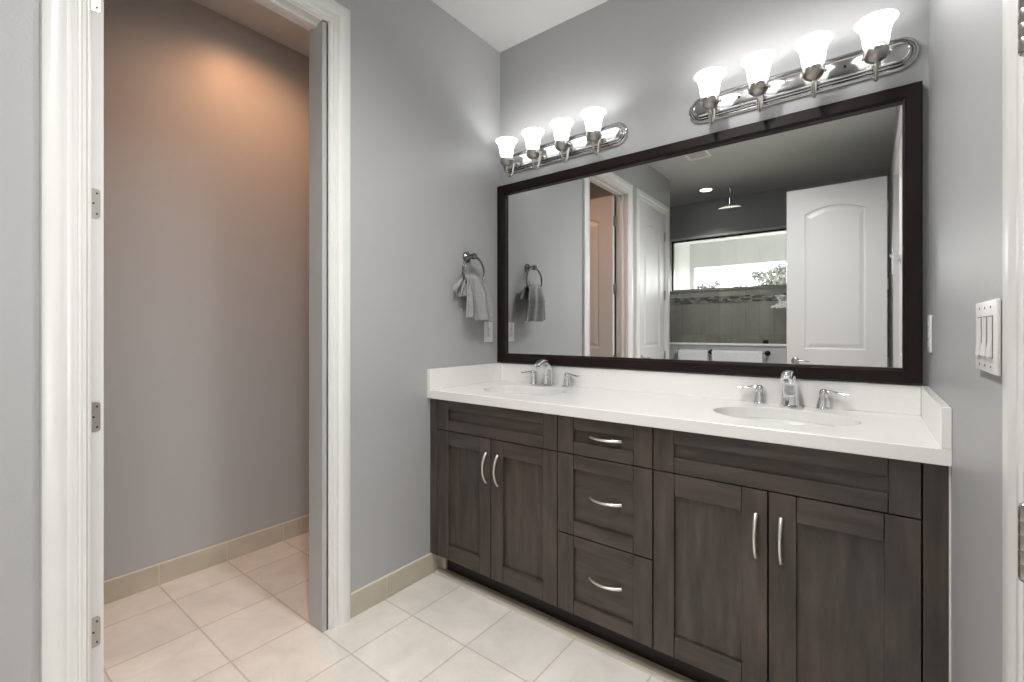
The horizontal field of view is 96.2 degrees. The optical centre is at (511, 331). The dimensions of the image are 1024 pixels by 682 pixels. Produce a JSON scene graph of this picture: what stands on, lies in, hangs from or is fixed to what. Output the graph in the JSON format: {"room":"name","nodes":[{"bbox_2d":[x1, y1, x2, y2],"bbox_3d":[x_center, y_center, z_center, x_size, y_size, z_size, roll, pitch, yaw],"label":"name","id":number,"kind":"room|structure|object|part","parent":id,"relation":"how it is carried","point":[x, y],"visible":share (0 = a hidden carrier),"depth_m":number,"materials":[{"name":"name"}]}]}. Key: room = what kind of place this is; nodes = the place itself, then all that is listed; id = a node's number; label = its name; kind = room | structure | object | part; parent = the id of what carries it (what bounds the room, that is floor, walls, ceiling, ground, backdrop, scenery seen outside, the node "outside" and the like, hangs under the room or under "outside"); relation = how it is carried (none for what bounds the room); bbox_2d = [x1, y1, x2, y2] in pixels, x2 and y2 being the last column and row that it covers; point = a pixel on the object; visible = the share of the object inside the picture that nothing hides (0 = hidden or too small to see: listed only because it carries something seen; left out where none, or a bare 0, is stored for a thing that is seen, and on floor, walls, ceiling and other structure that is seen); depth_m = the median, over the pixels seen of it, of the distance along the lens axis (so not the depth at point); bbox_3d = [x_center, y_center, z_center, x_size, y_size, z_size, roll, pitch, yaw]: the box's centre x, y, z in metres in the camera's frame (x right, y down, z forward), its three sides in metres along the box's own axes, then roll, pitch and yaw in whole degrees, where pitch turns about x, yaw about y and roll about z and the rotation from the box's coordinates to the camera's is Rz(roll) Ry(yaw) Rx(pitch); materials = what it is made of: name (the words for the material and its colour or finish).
{"room":"bathroom","nodes":[
{"label":"bathroom","id":0,"kind":"room"},
{"bbox_2d":[104,0,308,580],"bbox_3d":[-1.488,-0.223,2.520,0.121,2.849,2.050,0,0,38],"label":"wall","id":1,"kind":"structure","parent":0,"point":[206,114],"depth_m":2.32,"materials":[{"name":"grey paint"}]},
{"bbox_2d":[104,514,308,604],"bbox_3d":[-1.390,1.151,2.538,0.011,0.102,1.900,0,0,38],"label":"baseboard","id":2,"kind":"structure","parent":1,"relation":"attached to","point":[120,587],"depth_m":2.30,"materials":[{"name":"beige tile"}]},
{"bbox_2d":[0,0,499,681],"bbox_3d":[-1.013,-0.223,1.584,0.100,2.849,2.945,0,0,38],"label":"wall","id":3,"kind":"structure","parent":0,"point":[425,87],"depth_m":2.02,"materials":[{"name":"grey paint"}]},
{"bbox_2d":[91,0,103,681],"bbox_3d":[-1.522,-0.020,1.592,0.710,2.428,0.146,0,0,38],"label":"door","id":4,"kind":"structure","parent":3,"relation":"in","point":[97,6],"depth_m":1.38,"materials":[{"name":"white paint"}]},
{"bbox_2d":[39,0,349,681],"bbox_3d":[-0.997,-0.067,1.593,0.132,2.538,0.907,0,0,38],"label":"trim","id":5,"kind":"structure","parent":3,"relation":"attached to","point":[64,25],"depth_m":1.25,"materials":[{"name":"white paint"}]},
{"bbox_2d":[350,553,446,618],"bbox_3d":[-0.807,1.151,1.728,0.048,0.102,1.506,0,0,38],"label":"baseboard","id":6,"kind":"structure","parent":3,"relation":"attached to","point":[375,592],"depth_m":2.09,"materials":[{"name":"beige tile"}]},
{"bbox_2d":[462,252,484,283],"bbox_3d":[-0.219,-0.330,2.467,0.070,0.201,0.175,0,0,38],"label":"towel ring","id":7,"kind":"object","parent":3,"relation":"attached to","point":[467,256],"visible":0.86,"depth_m":2.46,"materials":[{"name":"silver metal"}]},
{"bbox_3d":[-0.219,-0.401,2.467,0.070,0.058,0.058,0,0,38],"label":"wall post","id":8,"kind":"part","parent":7,"relation":"part of","materials":[{"name":"silver metal"}]},
{"bbox_2d":[453,274,492,319],"bbox_3d":[-0.204,-0.181,2.450,0.091,0.240,0.269,0,0,38],"label":"hand towel","id":9,"kind":"object","parent":7,"relation":"hanging from","point":[479,299],"visible":0.95,"depth_m":2.44,"materials":[{"name":"grey fabric"}]},
{"bbox_2d":[484,322,492,341],"bbox_3d":[-0.133,0.004,2.628,0.008,0.116,0.071,0,0,38],"label":"electrical outlet","id":10,"kind":"object","parent":3,"relation":"attached to","point":[488,326],"visible":1,"depth_m":2.62,"materials":[{"name":"white plastic"}]},
{"bbox_2d":[487,326,490,337],"bbox_3d":[-0.131,0.004,2.626,0.001,0.067,0.033,0,0,38],"label":"receptacle","id":11,"kind":"object","parent":10,"relation":"attached to","point":[488,327],"depth_m":2.62,"materials":[{"name":"white plastic"}]},
{"bbox_2d":[104,532,668,681],"bbox_3d":[-0.972,1.242,0.846,2.990,0.080,4.180,0,0,38],"label":"floor","id":12,"kind":"structure","parent":0,"point":[245,618],"depth_m":1.81,"materials":[{"name":"beige tile"}]},
{"bbox_2d":[430,398,566,622],"bbox_3d":[0.042,0.765,2.252,0.742,0.872,0.572,0,0,38],"label":"vanity cabinet","id":13,"kind":"object","parent":12,"relation":"on","point":[494,470],"visible":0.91,"depth_m":2.02,"materials":[{"name":"brown wood"}]},
{"bbox_3d":[-0.225,0.788,2.152,0.341,0.616,0.020,0,0,38],"label":"door","id":14,"kind":"part","parent":13,"relation":"part of","materials":[{"name":"brown wood"}]},
{"bbox_3d":[-0.123,0.609,2.042,0.013,0.142,0.036,0,0,38],"label":"handle","id":15,"kind":"part","parent":13,"relation":"part of","materials":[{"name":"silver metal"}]},
{"bbox_3d":[-0.071,0.609,2.001,0.013,0.142,0.036,0,0,38],"label":"handle","id":16,"kind":"part","parent":13,"relation":"part of","materials":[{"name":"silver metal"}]},
{"bbox_3d":[0.049,0.788,1.940,0.343,0.616,0.020,0,0,38],"label":"door","id":17,"kind":"part","parent":13,"relation":"part of","materials":[{"name":"brown wood"}]},
{"bbox_2d":[435,567,695,681],"bbox_3d":[0.364,1.197,1.743,1.858,0.010,0.048,0,0,38],"label":"trim","id":18,"kind":"structure","parent":13,"relation":"attached to","point":[647,665],"depth_m":1.83,"materials":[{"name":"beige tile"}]},
{"bbox_2d":[427,363,951,466],"bbox_3d":[0.498,0.257,1.915,1.880,0.144,0.568,0,0,38],"label":"countertop","id":19,"kind":"structure","parent":13,"relation":"on","point":[912,423],"depth_m":1.71,"materials":[{"name":"white stone"}]},
{"bbox_2d":[503,393,538,394],"bbox_3d":[0.056,0.411,2.251,0.475,0.163,0.360,0,0,38],"label":"sink basin","id":20,"kind":"object","parent":19,"relation":"in","point":[503,393],"visible":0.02,"depth_m":2.44,"materials":[{"name":"white ceramic"}]},
{"bbox_2d":[521,359,579,386],"bbox_3d":[0.173,0.218,2.413,0.370,0.142,0.157,0,0,38],"label":"faucet","id":21,"kind":"object","parent":19,"relation":"on","point":[549,377],"visible":1,"depth_m":2.42,"materials":[{"name":"silver metal"}]},
{"bbox_3d":[0.119,0.251,2.516,0.053,0.074,0.053,0,0,38],"label":"valve handle","id":22,"kind":"part","parent":21,"relation":"part of","materials":[{"name":"silver metal"}]},
{"bbox_3d":[0.173,0.218,2.413,0.076,0.142,0.157,0,0,38],"label":"spout","id":23,"kind":"part","parent":21,"relation":"part of","materials":[{"name":"silver metal"}]},
{"bbox_3d":[0.286,0.251,2.386,0.053,0.074,0.053,0,0,38],"label":"valve handle","id":24,"kind":"part","parent":21,"relation":"part of","materials":[{"name":"silver metal"}]},
{"bbox_2d":[736,417,833,426],"bbox_3d":[0.924,0.411,1.576,0.475,0.163,0.360,0,0,38],"label":"sink basin","id":25,"kind":"object","parent":19,"relation":"in","point":[782,421],"visible":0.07,"depth_m":1.72,"materials":[{"name":"white ceramic"}]},
{"bbox_2d":[738,370,849,409],"bbox_3d":[1.044,0.218,1.736,0.370,0.142,0.157,0,0,38],"label":"faucet","id":26,"kind":"object","parent":19,"relation":"on","point":[790,394],"visible":1,"depth_m":1.74,"materials":[{"name":"silver metal"}]},
{"bbox_3d":[0.958,0.227,1.860,0.082,0.019,0.018,0,0,33],"label":"lever","id":27,"kind":"part","parent":26,"relation":"part of","materials":[{"name":"silver metal"}]},
{"bbox_3d":[0.991,0.251,1.839,0.053,0.074,0.053,0,0,38],"label":"valve handle","id":28,"kind":"part","parent":26,"relation":"part of","materials":[{"name":"silver metal"}]},
{"bbox_3d":[1.044,0.218,1.736,0.076,0.142,0.157,0,0,38],"label":"spout","id":29,"kind":"part","parent":26,"relation":"part of","materials":[{"name":"silver metal"}]},
{"bbox_3d":[1.158,0.251,1.709,0.053,0.074,0.053,0,0,38],"label":"valve handle","id":30,"kind":"part","parent":26,"relation":"part of","materials":[{"name":"silver metal"}]},
{"bbox_3d":[1.187,0.227,1.682,0.082,0.019,0.018,0,0,43],"label":"lever","id":31,"kind":"part","parent":26,"relation":"part of","materials":[{"name":"silver metal"}]},
{"bbox_2d":[558,415,659,664],"bbox_3d":[0.492,0.765,1.911,0.388,0.872,0.558,0,0,38],"label":"base cabinet","id":32,"kind":"object","parent":12,"relation":"on","point":[606,469],"visible":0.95,"depth_m":1.70,"materials":[{"name":"brown wood"}]},
{"bbox_3d":[0.338,0.938,1.699,0.136,0.013,0.036,0,0,38],"label":"handle","id":33,"kind":"part","parent":32,"relation":"part of","materials":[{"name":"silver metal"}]},
{"bbox_3d":[0.338,0.633,1.699,0.136,0.013,0.036,0,0,38],"label":"handle","id":34,"kind":"part","parent":32,"relation":"part of","materials":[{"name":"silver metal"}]},
{"bbox_3d":[0.338,0.401,1.699,0.136,0.013,0.036,0,0,38],"label":"handle","id":35,"kind":"part","parent":32,"relation":"part of","materials":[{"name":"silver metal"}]},
{"bbox_3d":[0.339,0.945,1.714,0.384,0.302,0.020,0,0,38],"label":"drawer","id":36,"kind":"part","parent":32,"relation":"part of","materials":[{"name":"brown wood"}]},
{"bbox_3d":[0.339,0.634,1.714,0.384,0.310,0.020,0,0,38],"label":"drawer","id":37,"kind":"part","parent":32,"relation":"part of","materials":[{"name":"brown wood"}]},
{"bbox_3d":[0.339,0.404,1.714,0.384,0.142,0.020,0,0,38],"label":"drawer","id":38,"kind":"part","parent":32,"relation":"part of","materials":[{"name":"brown wood"}]},
{"bbox_2d":[654,428,950,681],"bbox_3d":[0.937,0.765,1.557,0.749,0.872,0.572,0,0,38],"label":"vanity cabinet","id":39,"kind":"object","parent":12,"relation":"on","point":[773,562],"visible":0.94,"depth_m":1.33,"materials":[{"name":"brown wood"}]},
{"bbox_3d":[0.631,0.788,1.487,0.347,0.616,0.020,0,0,38],"label":"door","id":40,"kind":"part","parent":39,"relation":"part of","materials":[{"name":"brown wood"}]},
{"bbox_3d":[0.729,0.617,1.380,0.013,0.140,0.036,0,0,38],"label":"handle","id":41,"kind":"part","parent":39,"relation":"part of","materials":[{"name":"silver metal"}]},
{"bbox_3d":[0.781,0.615,1.339,0.013,0.140,0.036,0,0,38],"label":"handle","id":42,"kind":"part","parent":39,"relation":"part of","materials":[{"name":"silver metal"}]},
{"bbox_3d":[0.906,0.788,1.274,0.340,0.616,0.020,0,0,38],"label":"door","id":43,"kind":"part","parent":39,"relation":"part of","materials":[{"name":"brown wood"}]},
{"bbox_2d":[193,0,607,56],"bbox_3d":[0.078,-1.687,-0.109,6.300,0.080,4.520,0,0,38],"label":"ceiling","id":44,"kind":"structure","parent":0,"point":[503,24],"depth_m":2.41,"materials":[{"name":"grey paint"}]},
{"bbox_2d":[500,0,927,681],"bbox_3d":[0.338,-0.223,2.475,3.060,2.849,0.120,0,0,38],"label":"wall","id":45,"kind":"structure","parent":0,"point":[638,61],"depth_m":2.10,"materials":[{"name":"grey paint"}]},
{"bbox_2d":[496,107,627,176],"bbox_3d":[0.200,-0.949,2.389,0.770,0.194,0.184,0,0,38],"label":"vanity light","id":46,"kind":"object","parent":45,"relation":"attached to","point":[596,138],"visible":1,"depth_m":2.37,"materials":[{"name":"white glass"}]},
{"bbox_3d":[-0.030,-0.999,2.527,0.119,0.094,0.119,0,0,38],"label":"lamp shade","id":47,"kind":"part","parent":46,"relation":"part of","materials":[{"name":"white glass"}]},
{"bbox_3d":[0.000,-0.906,2.565,0.030,0.107,0.110,0,0,38],"label":"arm","id":48,"kind":"part","parent":46,"relation":"part of","materials":[{"name":"silver metal"}]},
{"bbox_3d":[0.110,-0.999,2.418,0.119,0.094,0.119,0,0,38],"label":"lamp shade","id":49,"kind":"part","parent":46,"relation":"part of","materials":[{"name":"white glass"}]},
{"bbox_3d":[0.140,-0.906,2.457,0.030,0.107,0.110,0,0,38],"label":"arm","id":50,"kind":"part","parent":46,"relation":"part of","materials":[{"name":"silver metal"}]},
{"bbox_3d":[0.250,-0.999,2.309,0.119,0.094,0.119,0,0,38],"label":"lamp shade","id":51,"kind":"part","parent":46,"relation":"part of","materials":[{"name":"white glass"}]},
{"bbox_3d":[0.280,-0.906,2.348,0.030,0.107,0.110,0,0,38],"label":"arm","id":52,"kind":"part","parent":46,"relation":"part of","materials":[{"name":"silver metal"}]},
{"bbox_3d":[0.390,-0.999,2.200,0.119,0.094,0.119,0,0,38],"label":"lamp shade","id":53,"kind":"part","parent":46,"relation":"part of","materials":[{"name":"white glass"}]},
{"bbox_3d":[0.420,-0.906,2.239,0.030,0.107,0.110,0,0,38],"label":"arm","id":54,"kind":"part","parent":46,"relation":"part of","materials":[{"name":"silver metal"}]},
{"bbox_2d":[497,80,922,383],"bbox_3d":[0.657,-0.333,2.130,1.860,1.024,0.033,0,0,38],"label":"wall mirror","id":55,"kind":"object","parent":45,"relation":"attached to","point":[792,241],"visible":1,"depth_m":1.92,"materials":[{"name":"brown wood"}]},
{"bbox_3d":[0.657,0.153,2.130,1.860,0.051,0.033,0,0,38],"label":"frame rail","id":56,"kind":"part","parent":55,"relation":"part of","materials":[{"name":"brown wood"}]},
{"bbox_3d":[0.657,-0.820,2.130,1.860,0.051,0.033,0,0,38],"label":"frame rail","id":57,"kind":"part","parent":55,"relation":"part of","materials":[{"name":"brown wood"}]},
{"bbox_2d":[501,363,920,415],"bbox_3d":[0.666,0.236,2.131,1.839,0.102,0.020,0,0,38],"label":"backsplash","id":58,"kind":"structure","parent":45,"relation":"attached to","point":[902,399],"depth_m":1.93,"materials":[{"name":"white stone"}]},
{"bbox_2d":[689,9,919,124],"bbox_3d":[1.037,-0.949,1.739,0.770,0.194,0.184,0,0,38],"label":"vanity light","id":59,"kind":"object","parent":45,"relation":"attached to","point":[879,56],"visible":1,"depth_m":1.71,"materials":[{"name":"silver metal"}]},
{"bbox_3d":[0.807,-0.999,1.876,0.119,0.094,0.119,0,0,38],"label":"lamp shade","id":60,"kind":"part","parent":59,"relation":"part of","materials":[{"name":"white glass"}]},
{"bbox_3d":[0.837,-0.906,1.915,0.030,0.107,0.110,0,0,38],"label":"arm","id":61,"kind":"part","parent":59,"relation":"part of","materials":[{"name":"silver metal"}]},
{"bbox_3d":[0.947,-0.999,1.768,0.119,0.094,0.119,0,0,38],"label":"lamp shade","id":62,"kind":"part","parent":59,"relation":"part of","materials":[{"name":"white glass"}]},
{"bbox_3d":[0.977,-0.906,1.806,0.030,0.107,0.110,0,0,38],"label":"arm","id":63,"kind":"part","parent":59,"relation":"part of","materials":[{"name":"silver metal"}]},
{"bbox_3d":[1.087,-0.999,1.659,0.119,0.094,0.119,0,0,38],"label":"lamp shade","id":64,"kind":"part","parent":59,"relation":"part of","materials":[{"name":"white glass"}]},
{"bbox_3d":[1.117,-0.906,1.698,0.030,0.107,0.110,0,0,38],"label":"arm","id":65,"kind":"part","parent":59,"relation":"part of","materials":[{"name":"silver metal"}]},
{"bbox_3d":[1.257,-0.906,1.589,0.030,0.107,0.110,0,0,38],"label":"arm","id":66,"kind":"part","parent":59,"relation":"part of","materials":[{"name":"silver metal"}]},
{"bbox_3d":[1.227,-0.999,1.550,0.119,0.094,0.119,0,0,38],"label":"lamp shade","id":67,"kind":"part","parent":59,"relation":"part of","materials":[{"name":"white glass"}]},
{"bbox_2d":[928,0,1001,681],"bbox_3d":[0.235,-0.223,-0.054,0.119,2.849,4.000,0,0,38],"label":"wall","id":68,"kind":"structure","parent":0,"point":[965,36],"depth_m":0.93,"materials":[{"name":"grey paint"}]},
{"bbox_2d":[928,315,931,352],"bbox_3d":[1.353,0.008,1.490,0.008,0.120,0.070,0,0,38],"label":"electrical outlet","id":69,"kind":"object","parent":68,"relation":"attached to","point":[929,316],"visible":1,"depth_m":1.46,"materials":[{"name":"white plastic"}]},
{"bbox_2d":[975,298,1000,375],"bbox_3d":[0.790,0.009,0.766,0.010,0.118,0.170,0,0,38],"label":"light switch","id":70,"kind":"object","parent":68,"relation":"attached to","point":[988,313],"visible":1,"depth_m":0.74,"materials":[{"name":"white plastic"}]},
{"bbox_3d":[0.817,0.009,0.803,0.001,0.067,0.034,0,0,38],"label":"switch frame","id":71,"kind":"part","parent":70,"relation":"part of","materials":[{"name":"white plastic"}]},
{"bbox_3d":[0.789,0.009,0.767,0.001,0.067,0.034,0,0,38],"label":"switch frame","id":72,"kind":"part","parent":70,"relation":"part of","materials":[{"name":"white plastic"}]},
{"bbox_3d":[0.761,0.009,0.731,0.001,0.067,0.034,0,0,38],"label":"switch frame","id":73,"kind":"part","parent":70,"relation":"part of","materials":[{"name":"white plastic"}]},
{"bbox_2d":[1002,0,1023,681],"bbox_3d":[0.255,-0.067,-0.031,0.152,2.538,1.579,0,0,38],"label":"trim","id":74,"kind":"structure","parent":68,"relation":"attached to","point":[1012,63],"depth_m":0.60,"materials":[{"name":"white paint"}]},
{"bbox_2d":[1018,0,1023,582],"bbox_3d":[0.429,-0.020,0.277,0.050,2.428,0.696,0,0,38],"label":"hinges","id":75,"kind":"structure","parent":68,"relation":"in","point":[1020,2],"depth_m":0.56,"materials":[{"name":"silver metal"}]}
]}

